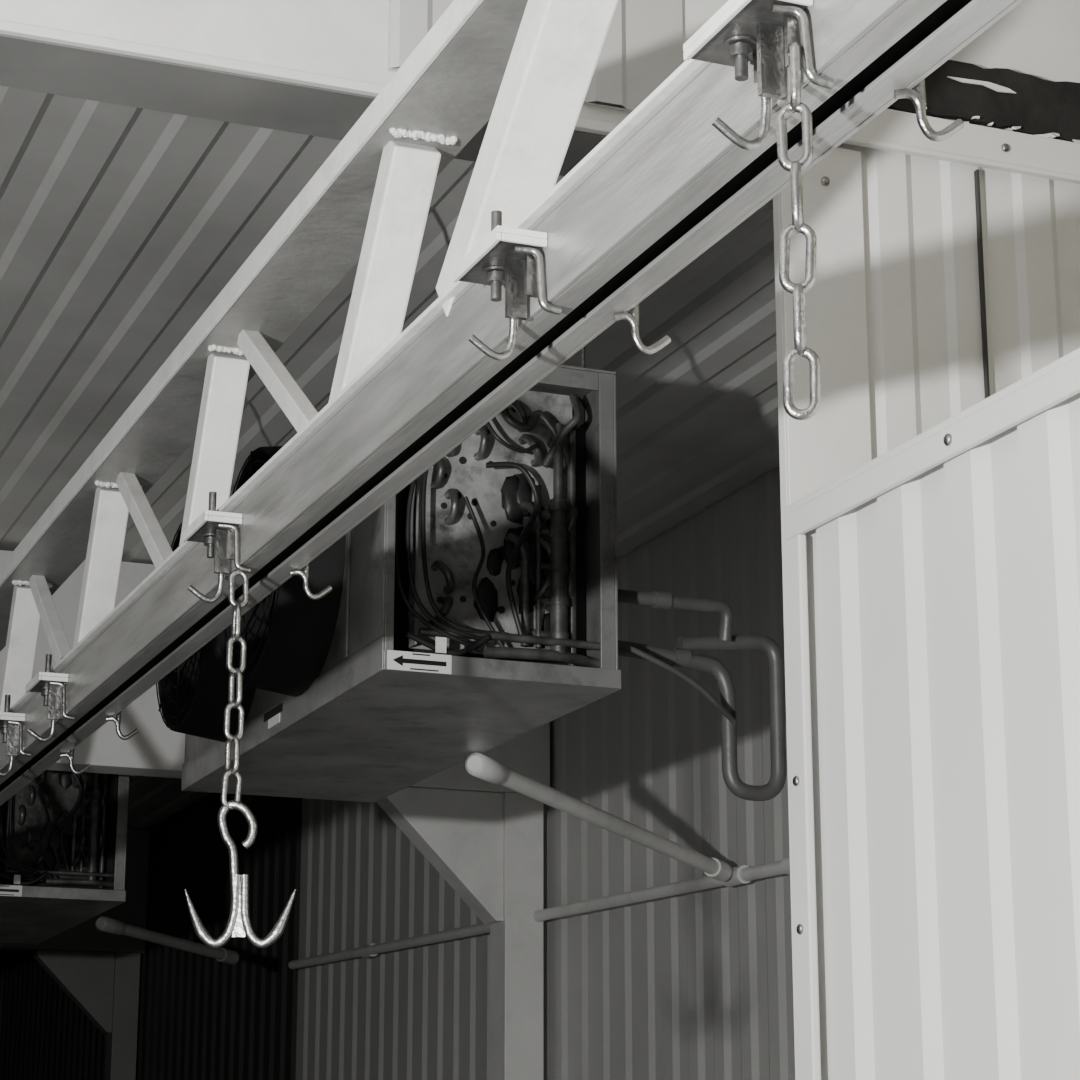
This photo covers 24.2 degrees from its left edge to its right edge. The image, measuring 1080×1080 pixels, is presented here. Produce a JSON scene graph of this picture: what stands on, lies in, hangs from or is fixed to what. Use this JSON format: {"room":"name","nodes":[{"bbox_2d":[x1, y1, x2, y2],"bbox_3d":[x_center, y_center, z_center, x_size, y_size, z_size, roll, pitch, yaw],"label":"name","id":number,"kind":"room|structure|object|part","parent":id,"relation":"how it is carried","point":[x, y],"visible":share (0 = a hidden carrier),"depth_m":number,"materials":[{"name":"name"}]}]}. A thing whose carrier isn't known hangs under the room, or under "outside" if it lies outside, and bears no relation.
{"room":"meat cold storage","nodes":[
{"label":"meat cold storage","id":0,"kind":"room"},
{"bbox_2d":[0,950,4,1038],"bbox_3d":[-7.994,4.620,18.899,7.750,3.990,0.100,6,-16,-21],"label":"wall","id":1,"kind":"structure","parent":0,"point":[2,952],"depth_m":20.64,"materials":[{"name":"metal"}]},
{"bbox_2d":[0,85,779,829],"bbox_3d":[-3.487,-0.206,8.642,7.750,0.097,24.000,6,-16,-21],"label":"ceiling","id":2,"kind":"structure","parent":0,"point":[121,226],"depth_m":6.94,"materials":[{"name":"white metal"}]},
{"bbox_2d":[0,770,128,943],"bbox_3d":[-2.270,0.993,10.640,0.705,1.225,1.758,6,-16,-21],"label":"refrigeration unit","id":3,"kind":"object","parent":2,"relation":"hanging from","point":[63,835],"visible":0.66,"depth_m":9.90,"materials":[{"name":"metal"}]},
{"bbox_2d":[0,885,18,894],"bbox_3d":[-2.058,1.342,9.655,0.123,0.036,0.001,6,-16,-21],"label":"print","id":4,"kind":"object","parent":3,"relation":"attached to","point":[4,889],"depth_m":9.67},
{"bbox_2d":[95,916,238,964],"bbox_3d":[-1.585,1.717,10.783,0.062,0.102,1.115,-6,-16,21],"label":"drain pipe","id":5,"kind":"object","parent":3,"relation":"attached to","point":[102,923],"visible":1,"depth_m":10.71,"materials":[{"name":"grey plastic"}]},
{"bbox_2d":[156,345,620,802],"bbox_3d":[-0.472,-0.104,6.439,0.705,1.265,1.758,6,-16,-21],"label":"refrigeration unit","id":6,"kind":"object","parent":2,"relation":"hanging from","point":[475,609],"visible":0.66,"depth_m":5.76,"materials":[{"name":"metal"}]},
{"bbox_2d":[264,703,282,721],"bbox_3d":[-0.655,0.424,6.187,0.002,0.020,0.160,6,-16,-21],"label":"print","id":7,"kind":"object","parent":6,"relation":"on","point":[273,712],"depth_m":6.18},
{"bbox_3d":[-0.652,0.443,6.172,0.002,0.023,0.100,6,-16,-21],"label":"rating plate","id":8,"kind":"part","parent":6,"relation":"part of","materials":[{"name":"white"}]},
{"bbox_2d":[393,653,445,671],"bbox_3d":[-0.260,0.264,5.448,0.123,0.036,0.001,6,-16,-21],"label":"print","id":9,"kind":"object","parent":6,"relation":"attached to","point":[402,662],"depth_m":5.45},
{"bbox_2d":[465,752,731,880],"bbox_3d":[0.213,0.821,7.272,0.062,0.095,2.000,-6,-16,21],"label":"drain pipe","id":10,"kind":"object","parent":6,"relation":"attached to","point":[479,765],"visible":1,"depth_m":7.04,"materials":[{"name":"white plastic"}]},
{"bbox_2d":[618,589,785,800],"bbox_3d":[0.359,0.358,5.900,0.540,0.470,0.171,6,-16,-21],"label":"pipe","id":11,"kind":"object","parent":6,"relation":"attached to","point":[681,656],"visible":0.92,"depth_m":5.97,"materials":[{"name":"grey metal"}]},
{"bbox_2d":[0,0,1079,129],"bbox_3d":[-1.419,-1.121,3.595,7.695,0.704,0.170,6,-16,-21],"label":"beam","id":12,"kind":"structure","parent":2,"relation":"attached to","point":[348,39],"depth_m":3.85,"materials":[{"name":"paint"}]},
{"bbox_2d":[0,20,617,135],"bbox_3d":[-2.291,-0.901,3.068,5.740,0.016,0.016,6,-16,-21],"label":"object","id":13,"kind":"structure","parent":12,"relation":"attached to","point":[6,27],"depth_m":3.76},
{"bbox_2d":[0,34,772,209],"bbox_3d":[-1.419,-0.778,3.503,7.695,0.006,0.168,6,-16,-21],"label":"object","id":14,"kind":"structure","parent":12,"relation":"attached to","point":[25,63],"depth_m":3.85,"materials":[{"name":"white metal"}]},
{"bbox_2d":[388,0,682,111],"bbox_3d":[0.001,-1.002,4.050,0.500,0.620,0.019,6,-16,-21],"label":"wall panel","id":15,"kind":"object","parent":12,"relation":"attached to","point":[642,47],"visible":0.39,"depth_m":4.04,"materials":[{"name":"white metal"}]},
{"bbox_2d":[0,467,794,1079],"bbox_3d":[0.133,2.128,9.534,0.100,3.990,24.000,6,-16,-21],"label":"wall","id":16,"kind":"structure","parent":0,"point":[696,985],"depth_m":9.71,"materials":[{"name":"white metal"}]},
{"bbox_2d":[805,393,1079,1079],"bbox_3d":[1.252,0.723,1.634,0.097,2.643,4.335,6,-16,-21],"label":"wall","id":17,"kind":"structure","parent":0,"point":[944,605],"depth_m":3.40,"materials":[{"name":"white metal"}]},
{"bbox_2d":[773,147,871,1079],"bbox_3d":[0.453,0.944,3.712,0.150,3.285,0.032,6,-16,-21],"label":"trim","id":18,"kind":"structure","parent":17,"relation":"attached to","point":[816,451],"depth_m":4.03,"materials":[{"name":"white metal"}]},
{"bbox_2d":[793,143,1009,933],"bbox_3d":[0.158,0.451,2.788,2.817,2.978,1.709,6,-16,-21],"label":"screws","id":19,"kind":"object","parent":17,"relation":"attached to","point":[947,439],"visible":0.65,"depth_m":3.76,"materials":[{"name":"metal"}]},
{"bbox_2d":[784,348,1079,1079],"bbox_3d":[1.246,0.717,1.636,0.126,2.651,4.340,6,-16,-21],"label":"trim","id":20,"kind":"structure","parent":17,"relation":"attached to","point":[1058,381],"depth_m":3.69,"materials":[{"name":"white metal"}]},
{"bbox_2d":[974,169,989,398],"bbox_3d":[0.733,0.963,3.811,0.004,3.278,0.010,6,-16,-21],"label":"trim","id":21,"kind":"structure","parent":17,"relation":"attached to","point":[976,172],"depth_m":4.18,"materials":[{"name":"black metal"}]},
{"bbox_2d":[887,60,1079,142],"bbox_3d":[1.236,-0.697,4.463,1.410,0.140,0.030,6,-16,-21],"label":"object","id":22,"kind":"object","parent":17,"relation":"attached to","point":[999,98],"visible":0.8,"depth_m":4.29,"materials":[{"name":"paint"}]},
{"bbox_2d":[838,143,1079,459],"bbox_3d":[1.295,0.995,4.057,1.930,3.363,0.020,6,-16,-21],"label":"wall panel","id":23,"kind":"object","parent":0,"point":[924,333],"depth_m":4.18,"materials":[{"name":"white metal"}]},
{"bbox_2d":[843,109,1079,183],"bbox_3d":[1.293,-0.605,4.446,1.940,0.075,0.020,6,-16,-21],"label":"trim","id":24,"kind":"structure","parent":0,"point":[896,131],"depth_m":4.22,"materials":[{"name":"white metal"}]},
{"bbox_3d":[-3.487,3.728,7.595,7.950,0.100,24.200,6,-16,-21],"label":"floor","id":25,"kind":"structure","parent":0,"visible":0},
{"bbox_2d":[0,829,149,1079],"bbox_3d":[-6.104,3.432,14.375,7.690,3.960,0.170,6,-16,-21],"label":"frame","id":26,"kind":"object","parent":25,"relation":"on","point":[98,970],"visible":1,"depth_m":15.87,"materials":[{"name":"paint"}]},
{"bbox_3d":[-2.639,4.169,15.628,0.160,3.179,0.170,6,-16,-21],"label":"post","id":27,"kind":"part","parent":26,"relation":"part of","materials":[{"name":"metal"}]},
{"bbox_2d":[0,550,549,1079],"bbox_3d":[-3.557,1.810,8.282,7.690,3.960,0.170,6,-16,-21],"label":"frame","id":28,"kind":"object","parent":25,"relation":"on","point":[484,838],"visible":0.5,"depth_m":9.72,"materials":[{"name":"paint"}]},
{"bbox_2d":[0,0,1023,805],"bbox_3d":[-2.910,1.360,10.029,0.220,0.629,20.199,6,-16,-21],"label":"truss","id":29,"kind":"object","parent":28,"relation":"hanging from","point":[665,185],"depth_m":3.39,"materials":[{"name":"white metal"}]},
{"bbox_3d":[-1.217,0.415,5.737,0.062,0.017,0.150,6,-16,-21],"label":"angle plate","id":30,"kind":"part","parent":29,"relation":"part of","materials":[{"name":"white paint"}]},
{"bbox_3d":[-1.147,0.449,5.754,0.220,0.192,0.155,6,-16,-21],"label":"rail hook bracket","id":31,"kind":"part","parent":29,"relation":"part of","materials":[{"name":"silver metal"}]},
{"bbox_3d":[-1.041,0.303,5.316,0.062,0.017,0.150,6,-16,-21],"label":"angle plate","id":32,"kind":"part","parent":29,"relation":"part of","materials":[{"name":"white paint"}]},
{"bbox_3d":[-0.971,0.337,5.333,0.220,0.192,0.156,6,-16,-21],"label":"rail hook bracket","id":33,"kind":"part","parent":29,"relation":"part of","materials":[{"name":"silver metal"}]},
{"bbox_3d":[-0.535,-0.019,4.106,0.062,0.017,0.150,6,-16,-21],"label":"angle plate","id":34,"kind":"part","parent":29,"relation":"part of","materials":[{"name":"white paint"}]},
{"bbox_2d":[184,570,295,947],"bbox_3d":[-0.462,0.336,3.934,0.160,0.598,0.066,6,-16,-21],"label":"chain","id":35,"kind":"object","parent":29,"relation":"hanging from","point":[239,923],"depth_m":3.90,"materials":[{"name":"silver metal"}]},
{"bbox_3d":[-0.465,0.015,4.123,0.220,0.192,0.156,6,-16,-21],"label":"rail hook bracket","id":36,"kind":"part","parent":29,"relation":"part of","materials":[{"name":"silver metal"}]},
{"bbox_3d":[-0.048,-0.329,2.941,0.062,0.017,0.150,6,-16,-21],"label":"angle plate","id":37,"kind":"part","parent":29,"relation":"part of","materials":[{"name":"white paint"}]},
{"bbox_3d":[0.022,-0.295,2.959,0.220,0.192,0.156,6,-16,-21],"label":"rail hook bracket","id":38,"kind":"part","parent":29,"relation":"part of","materials":[{"name":"silver metal"}]},
{"bbox_3d":[0.194,-0.483,2.364,0.062,0.017,0.150,6,-16,-21],"label":"angle plate","id":39,"kind":"part","parent":29,"relation":"part of","materials":[{"name":"white paint"}]},
{"bbox_2d":[776,41,820,419],"bbox_3d":[0.230,-0.279,2.252,0.028,0.360,0.029,11,-19,-36],"label":"chain","id":40,"kind":"object","parent":29,"relation":"hanging from","point":[794,105],"visible":1,"depth_m":2.24,"materials":[{"name":"silver metal"}]},
{"bbox_3d":[0.264,-0.449,2.381,0.220,0.192,0.156,6,-16,-21],"label":"rail hook bracket","id":41,"kind":"part","parent":29,"relation":"part of","materials":[{"name":"silver metal"}]},
{"bbox_3d":[-0.091,2.548,9.535,0.160,3.179,0.170,6,-16,-21],"label":"post","id":42,"kind":"part","parent":28,"relation":"part of","materials":[{"name":"metal"}]},
{"bbox_2d":[288,856,789,968],"bbox_3d":[0.055,1.425,9.633,0.073,0.244,6.901,6,-16,-21],"label":"pipe","id":43,"kind":"object","parent":28,"relation":"attached to","point":[743,874],"visible":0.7,"depth_m":9.27,"materials":[{"name":"white plastic"}]}
]}

